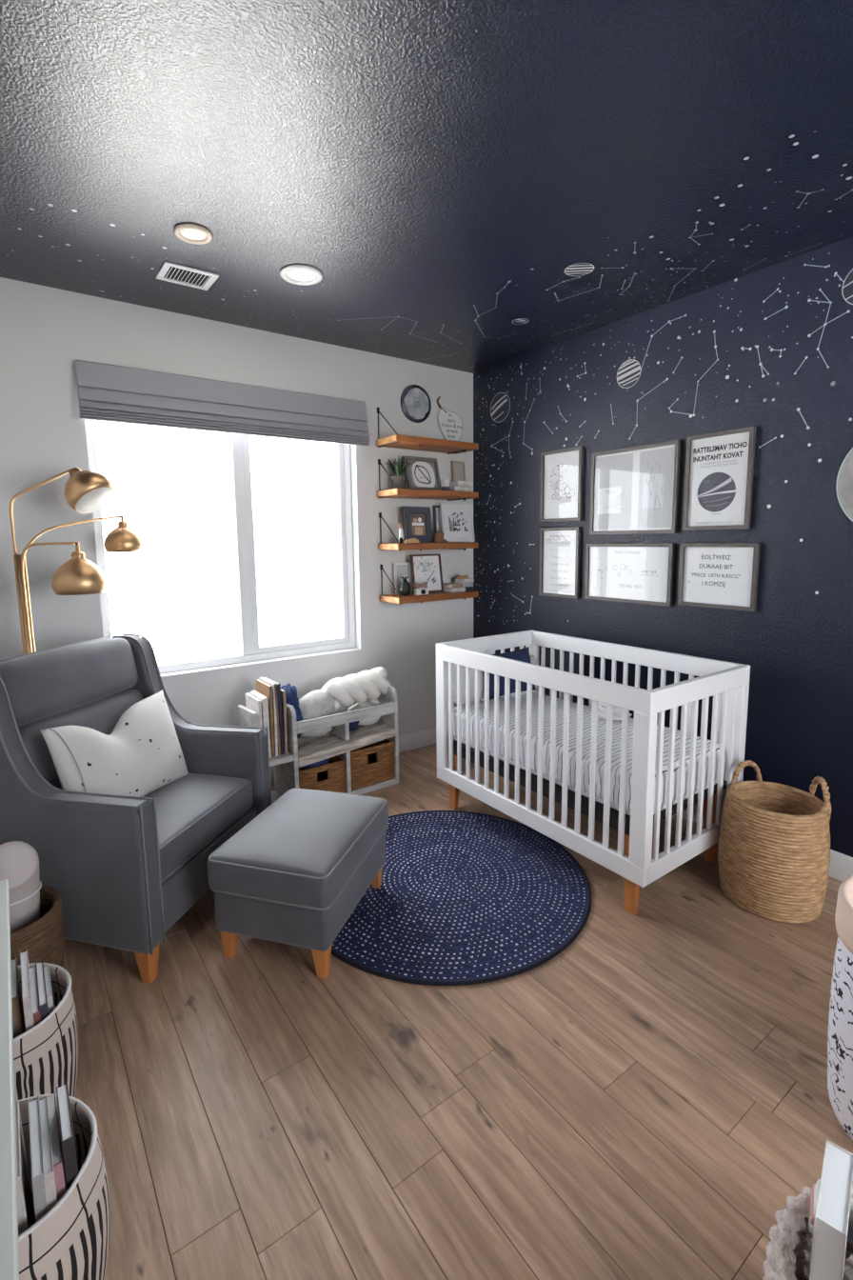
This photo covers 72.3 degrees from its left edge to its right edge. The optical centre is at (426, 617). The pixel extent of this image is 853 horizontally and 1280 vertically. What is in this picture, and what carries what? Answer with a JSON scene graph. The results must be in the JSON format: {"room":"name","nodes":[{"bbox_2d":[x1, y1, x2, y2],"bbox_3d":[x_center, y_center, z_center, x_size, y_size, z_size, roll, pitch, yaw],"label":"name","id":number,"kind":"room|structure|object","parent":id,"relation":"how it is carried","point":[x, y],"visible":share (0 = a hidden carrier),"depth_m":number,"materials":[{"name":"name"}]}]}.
{"room":"bedroom","nodes":[
{"label":"bedroom","id":0,"kind":"room"},
{"bbox_2d":[0,277,473,767],"bbox_3d":[-1.129,-0.247,3.507,3.560,2.820,0.160,-6,9,-36],"label":"wall","id":1,"kind":"structure","parent":0,"point":[44,330],"depth_m":3.30,"materials":[{"name":"white paint"}]},
{"bbox_2d":[84,419,355,673],"bbox_3d":[-1.133,-0.455,3.509,1.530,1.478,0.060,-6,9,-36],"label":"window","id":2,"kind":"structure","parent":1,"relation":"in","point":[250,650],"depth_m":3.55,"materials":[{"name":"white plastic"}]},
{"bbox_2d":[74,360,370,445],"bbox_3d":[-1.041,-1.170,3.290,1.602,0.280,0.105,-6,9,-36],"label":"roman shade","id":3,"kind":"object","parent":1,"relation":"attached to","point":[107,392],"visible":1,"depth_m":3.17,"materials":[{"name":"grey fabric"}]},
{"bbox_2d":[269,727,436,787],"bbox_3d":[-1.012,1.012,3.641,3.404,0.124,0.016,-6,9,-36],"label":"baseboard","id":4,"kind":"structure","parent":1,"relation":"attached to","point":[427,737],"depth_m":4.29,"materials":[{"name":"white paint"}]},
{"bbox_2d":[400,384,431,422],"bbox_3d":[-0.071,-1.468,4.016,0.252,0.252,0.017,-6,9,-36],"label":"round plaque","id":5,"kind":"object","parent":1,"relation":"attached to","point":[415,401],"visible":1,"depth_m":4.00,"materials":[{"name":"plastic"}]},
{"bbox_2d":[376,407,479,454],"bbox_3d":[0.011,-1.266,3.952,0.682,0.266,0.257,-6,9,-36],"label":"wall shelf","id":6,"kind":"object","parent":1,"relation":"attached to","point":[397,441],"visible":1,"depth_m":3.87,"materials":[{"name":"brown wood"}]},
{"bbox_2d":[437,396,463,440],"bbox_3d":[0.172,-1.399,4.194,0.237,0.339,0.017,-6,9,-36],"label":"plaque","id":7,"kind":"object","parent":6,"relation":"on","point":[450,424],"visible":0.98,"depth_m":4.19,"materials":[{"name":"white wood"}]},
{"bbox_2d":[377,459,479,500],"bbox_3d":[0.015,-0.937,3.996,0.682,0.266,0.257,-6,9,-36],"label":"wall shelf","id":8,"kind":"object","parent":1,"relation":"attached to","point":[413,493],"visible":1,"depth_m":3.89,"materials":[{"name":"brown wood"}]},
{"bbox_2d":[385,455,415,488],"bbox_3d":[-0.176,-0.964,3.900,0.184,0.232,0.165,-6,9,-36],"label":"potted plant","id":9,"kind":"object","parent":8,"relation":"on","point":[400,480],"visible":0.92,"depth_m":3.86,"materials":[{"name":"green plant"}]},
{"bbox_2d":[403,455,441,490],"bbox_3d":[-0.025,-0.981,4.003,0.270,0.233,0.076,-6,9,-36],"label":"framed print","id":10,"kind":"object","parent":8,"relation":"on","point":[423,473],"visible":0.97,"depth_m":4.00,"materials":[{"name":"grey"}]},
{"bbox_2d":[440,479,450,490],"bbox_3d":[0.134,-0.917,4.072,0.062,0.087,0.062,-6,9,-36],"label":"cup","id":11,"kind":"object","parent":8,"relation":"on","point":[445,482],"visible":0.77,"depth_m":4.05,"materials":[{"name":"white ceramic"}]},
{"bbox_2d":[451,460,465,480],"bbox_3d":[0.237,-1.021,4.269,0.115,0.235,0.034,-6,9,-36],"label":"framed print","id":12,"kind":"object","parent":8,"relation":"on","point":[458,470],"visible":0.58,"depth_m":4.27,"materials":[{"name":"beige"}]},
{"bbox_2d":[449,486,471,491],"bbox_3d":[0.221,-0.903,4.149,0.155,0.036,0.122,-6,9,-36],"label":"storybook","id":13,"kind":"object","parent":8,"relation":"on","point":[456,489],"visible":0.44,"depth_m":4.09,"materials":[{"name":"white paper"}]},
{"bbox_2d":[449,480,470,487],"bbox_3d":[0.229,-0.942,4.150,0.115,0.040,0.122,-6,9,-36],"label":"storybook","id":14,"kind":"object","parent":13,"relation":"on","point":[453,483],"visible":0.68,"depth_m":4.10,"materials":[{"name":"white paper"}]},
{"bbox_2d":[378,512,479,551],"bbox_3d":[0.018,-0.590,4.042,0.682,0.266,0.257,-6,9,-36],"label":"wall shelf","id":15,"kind":"object","parent":1,"relation":"attached to","point":[398,546],"visible":1,"depth_m":3.92,"materials":[{"name":"brown wood"}]},
{"bbox_2d":[401,506,433,542],"bbox_3d":[-0.059,-0.636,4.025,0.222,0.245,0.053,-6,9,-36],"label":"framed print","id":16,"kind":"object","parent":15,"relation":"on","point":[417,520],"visible":0.94,"depth_m":4.02,"materials":[{"name":"grey wood"}]},
{"bbox_2d":[433,505,441,535],"bbox_3d":[0.151,-0.678,4.250,0.235,0.262,0.029,-6,9,-36],"label":"framed print","id":17,"kind":"object","parent":15,"relation":"on","point":[436,509],"visible":0.24,"depth_m":4.19,"materials":[{"name":"grey wood"}]},
{"bbox_2d":[433,529,451,542],"bbox_3d":[0.110,-0.565,4.064,0.125,0.092,0.046,-6,9,-36],"label":"toy car","id":18,"kind":"object","parent":15,"relation":"on","point":[439,537],"visible":1,"depth_m":4.05,"materials":[{"name":"brown wood"}]},
{"bbox_2d":[440,502,475,541],"bbox_3d":[0.225,-0.683,4.239,0.285,0.275,0.053,-6,9,-36],"label":"framed print","id":19,"kind":"object","parent":15,"relation":"on","point":[458,518],"visible":0.94,"depth_m":4.24,"materials":[{"name":"white paper"}]},
{"bbox_2d":[379,564,479,604],"bbox_3d":[0.022,-0.243,4.089,0.682,0.266,0.257,-6,9,-36],"label":"wall shelf","id":20,"kind":"object","parent":1,"relation":"attached to","point":[399,599],"visible":0.94,"depth_m":3.97,"materials":[{"name":"brown wood"}]},
{"bbox_2d":[393,561,413,594],"bbox_3d":[-0.161,-0.272,4.058,0.140,0.216,0.034,-6,9,-36],"label":"framed print","id":21,"kind":"object","parent":20,"relation":"on","point":[402,570],"visible":0.78,"depth_m":4.05,"materials":[{"name":"white paper"}]},
{"bbox_2d":[399,576,410,595],"bbox_3d":[-0.146,-0.211,3.944,0.080,0.128,0.080,-6,9,-36],"label":"vase","id":22,"kind":"object","parent":20,"relation":"on","point":[405,586],"visible":1,"depth_m":3.92,"materials":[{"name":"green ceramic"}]},
{"bbox_2d":[413,581,428,595],"bbox_3d":[-0.035,-0.196,3.976,0.105,0.087,0.052,-6,9,-36],"label":"camera","id":23,"kind":"object","parent":20,"relation":"on","point":[417,591],"visible":1,"depth_m":3.96,"materials":[{"name":"white plastic"}]},
{"bbox_2d":[409,553,443,593],"bbox_3d":[0.004,-0.309,4.115,0.255,0.270,0.055,-6,9,-36],"label":"framed print","id":24,"kind":"object","parent":20,"relation":"on","point":[425,568],"visible":0.94,"depth_m":4.12,"materials":[{"name":"white paper"}]},
{"bbox_2d":[0,0,852,373],"bbox_3d":[0.309,-1.460,1.443,3.700,0.102,4.880,-6,9,-36],"label":"ceiling","id":25,"kind":"structure","parent":0,"point":[443,166],"depth_m":1.84,"materials":[{"name":"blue paint"}]},
{"bbox_2d":[156,260,219,290],"bbox_3d":[-1.091,-1.551,2.662,0.233,0.011,0.194,-6,9,-36],"label":"ceiling vent","id":26,"kind":"object","parent":25,"relation":"in","point":[172,272],"visible":1,"depth_m":2.66,"materials":[{"name":"white metal"}]},
{"bbox_2d":[173,222,212,244],"bbox_3d":[-0.916,-1.502,2.291,0.144,0.012,0.144,-6,9,-36],"label":"recessed light","id":27,"kind":"object","parent":25,"relation":"in","point":[191,233],"visible":1,"depth_m":2.28,"materials":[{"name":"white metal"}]},
{"bbox_2d":[280,263,323,285],"bbox_3d":[-0.569,-1.556,2.657,0.196,0.012,0.196,-6,9,-36],"label":"recessed light","id":28,"kind":"object","parent":25,"relation":"in","point":[297,273],"visible":1,"depth_m":2.65,"materials":[{"name":"white paint"}]},
{"bbox_2d":[564,262,594,276],"bbox_3d":[0.691,-1.572,2.638,0.130,0.002,0.130,-3,8,-16],"label":"decal","id":29,"kind":"object","parent":25,"relation":"attached to","point":[578,269],"visible":1,"depth_m":2.63,"materials":[{"name":"white paint"}]},
{"bbox_2d":[62,743,852,1279],"bbox_3d":[0.360,1.342,1.832,3.678,0.080,4.800,-6,9,-36],"label":"floor","id":30,"kind":"structure","parent":0,"point":[644,1100],"depth_m":1.62,"materials":[{"name":"brown wood"}]},
{"bbox_2d":[0,879,19,1279],"bbox_3d":[-0.780,1.142,0.787,0.422,0.620,1.860,-6,9,-36],"label":"cabinet","id":31,"kind":"object","parent":30,"relation":"on","point":[9,1221],"visible":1,"depth_m":0.95,"materials":[{"name":"grey paint"}]},
{"bbox_2d":[10,885,63,967],"bbox_3d":[-1.379,1.133,1.929,0.319,0.343,0.311,-6,9,-33],"label":"storage basket","id":32,"kind":"object","parent":30,"relation":"on","point":[43,939],"visible":0.4,"depth_m":1.89,"materials":[{"name":"brown wicker"}]},
{"bbox_2d":[0,840,41,933],"bbox_3d":[-1.378,1.006,1.948,0.174,0.537,0.191,-6,9,-36],"label":"bolster pillow","id":33,"kind":"object","parent":32,"relation":"in","point":[19,861],"visible":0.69,"depth_m":1.90,"materials":[{"name":"white fabric"}]},
{"bbox_2d":[13,962,79,1101],"bbox_3d":[-1.105,1.181,1.545,0.316,0.345,0.315,-6,9,-36],"label":"fabric bin","id":34,"kind":"object","parent":30,"relation":"on","point":[46,1055],"visible":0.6,"depth_m":1.50,"materials":[{"name":"beige fabric"}]},
{"bbox_2d":[10,957,25,1037],"bbox_3d":[-1.084,1.142,1.565,0.026,0.390,0.210,-6,9,-36],"label":"picture book","id":35,"kind":"object","parent":34,"relation":"in","point":[18,1015],"visible":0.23,"depth_m":1.50,"materials":[{"name":"white paper"}]},
{"bbox_2d":[20,949,34,1031],"bbox_3d":[-1.053,1.129,1.559,0.018,0.419,0.216,-6,9,-36],"label":"picture book","id":36,"kind":"object","parent":34,"relation":"in","point":[24,957],"visible":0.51,"depth_m":1.47,"materials":[{"name":"white paper"}]},
{"bbox_2d":[29,964,40,1025],"bbox_3d":[-1.043,1.156,1.575,0.021,0.359,0.207,-6,9,-36],"label":"picture book","id":37,"kind":"object","parent":34,"relation":"in","point":[32,972],"visible":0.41,"depth_m":1.52,"materials":[{"name":"white paper"}]},
{"bbox_2d":[35,960,48,1020],"bbox_3d":[-1.030,1.151,1.587,0.022,0.361,0.192,-6,9,-36],"label":"picture book","id":38,"kind":"object","parent":34,"relation":"in","point":[40,976],"visible":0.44,"depth_m":1.53,"materials":[{"name":"white paper"}]},
{"bbox_2d":[42,963,54,1015],"bbox_3d":[-1.020,1.152,1.600,0.018,0.350,0.141,-8,11,-35],"label":"picture book","id":39,"kind":"object","parent":34,"relation":"in","point":[50,1005],"visible":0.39,"depth_m":1.55,"materials":[{"name":"white paper"}]},
{"bbox_2d":[14,1093,110,1279],"bbox_3d":[-0.805,1.228,1.135,0.333,0.355,0.330,-6,9,-36],"label":"fabric bin","id":40,"kind":"object","parent":30,"relation":"on","point":[70,1241],"visible":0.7,"depth_m":1.10,"materials":[{"name":"beige fabric"}]},
{"bbox_2d":[14,1100,35,1235],"bbox_3d":[-0.774,1.185,1.129,0.019,0.405,0.182,-7,9,-35],"label":"picture book","id":41,"kind":"object","parent":40,"relation":"in","point":[26,1217],"visible":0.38,"depth_m":1.09,"materials":[{"name":"white paper"}]},
{"bbox_2d":[27,1096,47,1222],"bbox_3d":[-0.749,1.186,1.140,0.019,0.400,0.182,-5,10,-36],"label":"picture book","id":42,"kind":"object","parent":40,"relation":"in","point":[34,1121],"visible":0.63,"depth_m":1.07,"materials":[{"name":"white paper"}]},
{"bbox_2d":[39,1095,57,1211],"bbox_3d":[-0.737,1.189,1.152,0.021,0.390,0.182,-6,9,-36],"label":"picture book","id":43,"kind":"object","parent":40,"relation":"in","point":[50,1191],"visible":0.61,"depth_m":1.09,"materials":[{"name":"white paper"}]},
{"bbox_2d":[43,1091,66,1201],"bbox_3d":[-0.727,1.192,1.169,0.025,0.386,0.194,-6,9,-36],"label":"picture book","id":44,"kind":"object","parent":40,"relation":"in","point":[55,1135],"visible":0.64,"depth_m":1.11,"materials":[{"name":"white paper"}]},
{"bbox_2d":[56,1081,78,1190],"bbox_3d":[-0.705,1.171,1.171,0.021,0.420,0.138,-7,10,-35],"label":"picture book","id":45,"kind":"object","parent":40,"relation":"in","point":[62,1092],"visible":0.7,"depth_m":1.10,"materials":[{"name":"white paper"}]},
{"bbox_2d":[9,467,144,654],"bbox_3d":[-1.628,0.258,2.752,0.676,1.870,0.460,-6,9,-36],"label":"floor lamp","id":46,"kind":"object","parent":30,"relation":"on","point":[86,491],"visible":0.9,"depth_m":2.57,"materials":[{"name":"gold metal"}]},
{"bbox_2d":[0,633,271,983],"bbox_3d":[-1.260,0.678,2.460,0.853,1.107,0.860,1,8,14],"label":"wingback armchair","id":47,"kind":"object","parent":30,"relation":"on","point":[124,870],"visible":0.78,"depth_m":2.18,"materials":[{"name":"grey fabric"}]},
{"bbox_2d":[0,637,138,726],"bbox_3d":[-1.514,0.255,2.467,0.199,0.264,0.686,1,8,14],"label":"cushion","id":48,"kind":"object","parent":47,"relation":"on","point":[54,687],"depth_m":2.38,"materials":[{"name":"grey fabric"}]},
{"bbox_2d":[18,689,143,789],"bbox_3d":[-1.451,0.582,2.495,0.223,0.420,0.696,1,8,14],"label":"cushion","id":49,"kind":"object","parent":47,"relation":"on","point":[102,713],"depth_m":2.36,"materials":[{"name":"grey fabric"}]},
{"bbox_2d":[40,690,188,797],"bbox_3d":[-1.256,0.579,2.435,0.204,0.422,0.664,1,8,12],"label":"lumbar pillow","id":50,"kind":"object","parent":47,"relation":"on","point":[142,754],"visible":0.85,"depth_m":2.35,"materials":[{"name":"white fabric"}]},
{"bbox_2d":[142,772,252,880],"bbox_3d":[-1.157,0.839,2.457,0.570,0.158,0.662,1,8,14],"label":"seat cushion","id":51,"kind":"object","parent":47,"relation":"on","point":[195,811],"depth_m":2.42,"materials":[{"name":"grey fabric"}]},
{"bbox_2d":[207,788,388,979],"bbox_3d":[-0.480,1.018,2.358,0.489,0.443,0.645,2,8,16],"label":"ottoman","id":52,"kind":"object","parent":30,"relation":"on","point":[294,874],"visible":1,"depth_m":2.11,"materials":[{"name":"grey fabric"}]},
{"bbox_2d":[207,788,388,908],"bbox_3d":[-0.481,0.878,2.339,0.488,0.162,0.644,2,8,16],"label":"cushion","id":53,"kind":"object","parent":52,"relation":"on","point":[303,850],"depth_m":2.14,"materials":[{"name":"grey fabric"}]},
{"bbox_2d":[237,685,399,803],"bbox_3d":[-0.629,0.773,3.531,0.902,0.620,0.314,-6,9,-36],"label":"bookcase","id":54,"kind":"object","parent":30,"relation":"on","point":[302,751],"visible":0.48,"depth_m":3.47,"materials":[{"name":"white wood"}]},
{"bbox_2d":[245,692,262,727],"bbox_3d":[-0.961,0.605,3.263,0.016,0.330,0.212,-7,10,-35],"label":"picture book","id":55,"kind":"object","parent":54,"relation":"on","point":[252,703],"visible":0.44,"depth_m":3.21,"materials":[{"name":"white paper"}]},
{"bbox_2d":[249,691,266,734],"bbox_3d":[-0.944,0.600,3.275,0.016,0.335,0.212,-6,9,-36],"label":"picture book","id":56,"kind":"object","parent":54,"relation":"in","point":[263,700],"visible":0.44,"depth_m":3.19,"materials":[{"name":"white paper"}]},
{"bbox_2d":[251,690,271,757],"bbox_3d":[-0.930,0.596,3.284,0.016,0.340,0.212,-7,10,-35],"label":"picture book","id":57,"kind":"object","parent":54,"relation":"in","point":[255,691],"visible":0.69,"depth_m":3.20,"materials":[{"name":"white paper"}]},
{"bbox_2d":[255,679,274,757],"bbox_3d":[-0.912,0.565,3.294,0.016,0.400,0.212,-5,9,-36],"label":"picture book","id":58,"kind":"object","parent":54,"relation":"on","point":[263,688],"visible":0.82,"depth_m":3.22,"materials":[{"name":"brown paper"}]},
{"bbox_2d":[260,677,278,756],"bbox_3d":[-0.894,0.558,3.306,0.017,0.410,0.212,-5,8,-36],"label":"picture book","id":59,"kind":"object","parent":54,"relation":"in","point":[263,679],"visible":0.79,"depth_m":3.23,"materials":[{"name":"white paper"}]},
{"bbox_2d":[263,677,284,754],"bbox_3d":[-0.869,0.558,3.325,0.016,0.405,0.212,-7,10,-35],"label":"picture book","id":60,"kind":"object","parent":54,"relation":"on","point":[278,685],"visible":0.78,"depth_m":3.24,"materials":[{"name":"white paper"}]},
{"bbox_2d":[274,685,280,755],"bbox_3d":[-0.885,0.562,3.313,0.017,0.400,0.212,-8,10,-35],"label":"picture book","id":61,"kind":"object","parent":54,"relation":"in","point":[276,698],"visible":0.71,"depth_m":3.23,"materials":[{"name":"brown paper"}]},
{"bbox_2d":[269,751,294,766],"bbox_3d":[-0.903,0.780,3.334,0.176,0.035,0.310,-6,9,-36],"label":"shelf","id":62,"kind":"object","parent":54,"relation":"attached to","point":[290,756],"depth_m":3.23,"materials":[{"name":"white wood"}]},
{"bbox_2d":[280,688,287,753],"bbox_3d":[-0.849,0.578,3.342,0.016,0.360,0.212,-5,9,-36],"label":"picture book","id":63,"kind":"object","parent":54,"relation":"in","point":[283,692],"visible":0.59,"depth_m":3.26,"materials":[{"name":"white paper"}]},
{"bbox_2d":[280,682,302,738],"bbox_3d":[-0.791,0.550,3.419,0.130,0.338,0.236,-6,9,-36],"label":"throw","id":64,"kind":"object","parent":54,"relation":"in","point":[291,698],"visible":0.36,"depth_m":3.35,"materials":[{"name":"blue fabric"}]},
{"bbox_2d":[299,689,338,738],"bbox_3d":[-0.670,0.579,3.499,0.302,0.283,0.216,-6,9,-36],"label":"pillow","id":65,"kind":"object","parent":54,"relation":"in","point":[319,703],"visible":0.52,"depth_m":3.42,"materials":[{"name":"white fabric"}]},
{"bbox_2d":[299,755,345,793],"bbox_3d":[-0.686,0.949,3.513,0.296,0.204,0.284,-6,9,-36],"label":"basket","id":66,"kind":"object","parent":54,"relation":"on","point":[330,776],"visible":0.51,"depth_m":3.43,"materials":[{"name":"brown wicker"}]},
{"bbox_2d":[298,758,329,770],"bbox_3d":[-0.681,0.851,3.501,0.248,0.128,0.197,-6,9,-36],"label":"folded cloth","id":67,"kind":"object","parent":66,"relation":"in","point":[326,761],"visible":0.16,"depth_m":3.43,"materials":[{"name":"blue fabric"}]},
{"bbox_2d":[297,720,395,767],"bbox_3d":[-0.547,0.757,3.589,0.648,0.097,0.314,-6,9,-36],"label":"shelf","id":68,"kind":"object","parent":54,"relation":"attached to","point":[310,750],"depth_m":3.50,"materials":[{"name":"beige wood"}]},
{"bbox_2d":[320,666,391,725],"bbox_3d":[-0.444,0.513,3.667,0.446,0.361,0.212,-6,9,-36],"label":"bolster","id":69,"kind":"object","parent":54,"relation":"on","point":[347,690],"visible":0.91,"depth_m":3.60,"materials":[{"name":"white fabric"}]},
{"bbox_2d":[350,739,394,790],"bbox_3d":[-0.413,0.902,3.706,0.317,0.241,0.286,-6,9,-36],"label":"basket","id":70,"kind":"object","parent":54,"relation":"in","point":[371,764],"visible":0.62,"depth_m":3.61,"materials":[{"name":"brown wicker"}]},
{"bbox_2d":[331,810,591,985],"bbox_3d":[0.076,1.186,2.663,1.303,0.015,1.303,-7,10,-40],"label":"round rug","id":71,"kind":"object","parent":30,"relation":"on","point":[463,898],"visible":0.88,"depth_m":2.45,"materials":[{"name":"blue fabric"}]},
{"bbox_2d":[436,629,750,915],"bbox_3d":[0.760,0.656,3.012,0.765,0.957,1.350,-6,9,-36],"label":"crib","id":72,"kind":"object","parent":30,"relation":"on","point":[728,682],"visible":0.87,"depth_m":2.60,"materials":[{"name":"white wood"}]},
{"bbox_2d":[453,690,726,815],"bbox_3d":[0.750,0.628,3.001,0.662,0.203,1.268,-6,9,-36],"label":"mattress","id":73,"kind":"object","parent":72,"relation":"on","point":[587,718],"visible":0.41,"depth_m":2.74,"materials":[{"name":"white fabric"}]},
{"bbox_2d":[453,649,493,705],"bbox_3d":[0.280,0.351,3.385,0.354,0.323,0.078,-6,9,-36],"label":"blanket","id":74,"kind":"object","parent":73,"relation":"on","point":[472,670],"visible":0.26,"depth_m":3.33,"materials":[{"name":"white fabric"}]},
{"bbox_2d":[483,646,536,699],"bbox_3d":[0.487,0.331,3.460,0.402,0.262,0.120,-7,10,-38],"label":"pillow","id":75,"kind":"object","parent":73,"relation":"on","point":[523,654],"visible":0.41,"depth_m":3.43,"materials":[{"name":"fabric"}]},
{"bbox_2d":[598,701,632,719],"bbox_3d":[0.960,0.463,3.049,0.212,0.120,0.211,-6,9,-36],"label":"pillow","id":76,"kind":"object","parent":73,"relation":"on","point":[602,707],"visible":0.28,"depth_m":2.98,"materials":[{"name":"white fabric"}]},
{"bbox_2d":[719,760,831,922],"bbox_3d":[1.465,0.927,2.467,0.394,0.544,0.404,-5,9,-28],"label":"laundry basket","id":77,"kind":"object","parent":30,"relation":"on","point":[774,838],"visible":1,"depth_m":2.34,"materials":[{"name":"beige wicker"}]},
{"bbox_2d":[762,1185,852,1279],"bbox_3d":[0.777,1.262,0.950,0.422,0.298,0.414,-6,9,-36],"label":"woven basket","id":78,"kind":"object","parent":30,"relation":"on","point":[790,1250],"visible":0.62,"depth_m":1.07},
{"bbox_2d":[807,1179,852,1259],"bbox_3d":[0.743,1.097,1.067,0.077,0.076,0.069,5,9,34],"label":"book","id":79,"kind":"object","parent":78,"relation":"in","point":[814,1190],"visible":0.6,"depth_m":1.06,"materials":[{"name":"white paper"}]},
{"bbox_2d":[809,1140,852,1279],"bbox_3d":[0.693,1.166,1.012,0.042,0.445,0.167,6,10,40],"label":"book","id":80,"kind":"object","parent":78,"relation":"in","point":[831,1220],"visible":1,"depth_m":0.94,"materials":[{"name":"white paper"}]},
{"bbox_2d":[827,875,852,1141],"bbox_3d":[1.267,1.033,1.472,0.416,0.604,0.416,-6,9,-36],"label":"laundry hamper","id":81,"kind":"object","parent":30,"relation":"on","point":[840,1040],"visible":1,"depth_m":1.50,"materials":[{"name":"white fabric"}]},
{"bbox_2d":[473,236,852,857],"bbox_3d":[1.766,-0.177,2.669,0.142,2.837,4.880,-6,9,-36],"label":"wall","id":82,"kind":"structure","parent":0,"point":[770,350],"depth_m":2.84,"materials":[{"name":"blue paint"}]},
{"bbox_2d":[490,392,510,422],"bbox_3d":[0.516,-1.470,4.093,0.002,0.200,0.204,-6,9,-36],"label":"decal","id":83,"kind":"object","parent":82,"relation":"attached to","point":[500,407],"visible":1,"depth_m":4.09,"materials":[{"name":"grey paint"}]},
{"bbox_2d":[539,526,581,599],"bbox_3d":[0.858,-0.352,3.765,0.024,0.445,0.320,-6,9,-36],"label":"framed print","id":84,"kind":"object","parent":82,"relation":"attached to","point":[560,548],"visible":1,"depth_m":3.76,"materials":[{"name":"white paper"}]},
{"bbox_2d":[540,445,584,521],"bbox_3d":[0.854,-0.833,3.698,0.024,0.445,0.330,-6,9,-36],"label":"framed print","id":85,"kind":"object","parent":82,"relation":"attached to","point":[562,470],"visible":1,"depth_m":3.69,"materials":[{"name":"white paper"}]},
{"bbox_2d":[617,359,641,388],"bbox_3d":[1.129,-1.357,3.256,0.002,0.152,0.157,-6,9,-36],"label":"decal","id":86,"kind":"object","parent":82,"relation":"attached to","point":[629,374],"visible":1,"depth_m":3.25,"materials":[{"name":"white paint"}]},
{"bbox_2d":[584,543,675,606],"bbox_3d":[1.154,-0.254,3.367,0.024,0.338,0.569,-6,9,-36],"label":"framed print","id":87,"kind":"object","parent":82,"relation":"attached to","point":[637,573],"visible":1,"depth_m":3.34,"materials":[{"name":"white paper"}]},
{"bbox_2d":[589,440,680,534],"bbox_3d":[1.159,-0.712,3.292,0.024,0.480,0.555,-6,9,-36],"label":"framed print","id":88,"kind":"object","parent":82,"relation":"attached to","point":[634,490],"visible":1,"depth_m":3.27,"materials":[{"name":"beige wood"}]},
{"bbox_2d":[682,426,756,530],"bbox_3d":[1.445,-0.674,2.898,0.024,0.474,0.332,-6,9,-36],"label":"framed print","id":89,"kind":"object","parent":82,"relation":"attached to","point":[720,465],"visible":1,"depth_m":2.89,"materials":[{"name":"white paper"}]},
{"bbox_2d":[678,542,760,611],"bbox_3d":[1.463,-0.209,2.942,0.024,0.325,0.391,-6,9,-36],"label":"framed print","id":90,"kind":"object","parent":82,"relation":"attached to","point":[717,575],"visible":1,"depth_m":2.93,"materials":[{"name":"white paper"}]},
{"bbox_2d":[675,810,852,881],"bbox_3d":[1.718,1.094,2.793,0.016,0.124,4.600,-6,9,-36],"label":"baseboard","id":91,"kind":"structure","parent":82,"relation":"attached to","point":[841,866],"depth_m":2.61,"materials":[{"name":"white paint"}]},
{"bbox_2d":[836,447,852,521],"bbox_3d":[1.891,-0.551,2.315,0.002,0.458,0.458,-6,9,-36],"label":"decal","id":92,"kind":"object","parent":82,"relation":"attached to","point":[845,479],"visible":1,"depth_m":2.47,"materials":[{"name":"grey plastic"}]},
{"bbox_2d":[841,268,852,304],"bbox_3d":[1.776,-1.352,2.354,0.002,0.171,0.171,-6,9,-36],"label":"decal","id":93,"kind":"object","parent":82,"relation":"attached to","point":[848,286],"visible":1,"depth_m":2.40,"materials":[{"name":"grey paint"}]},
{"label":"outside","id":94,"kind":"structure","parent":0,"visible":0},
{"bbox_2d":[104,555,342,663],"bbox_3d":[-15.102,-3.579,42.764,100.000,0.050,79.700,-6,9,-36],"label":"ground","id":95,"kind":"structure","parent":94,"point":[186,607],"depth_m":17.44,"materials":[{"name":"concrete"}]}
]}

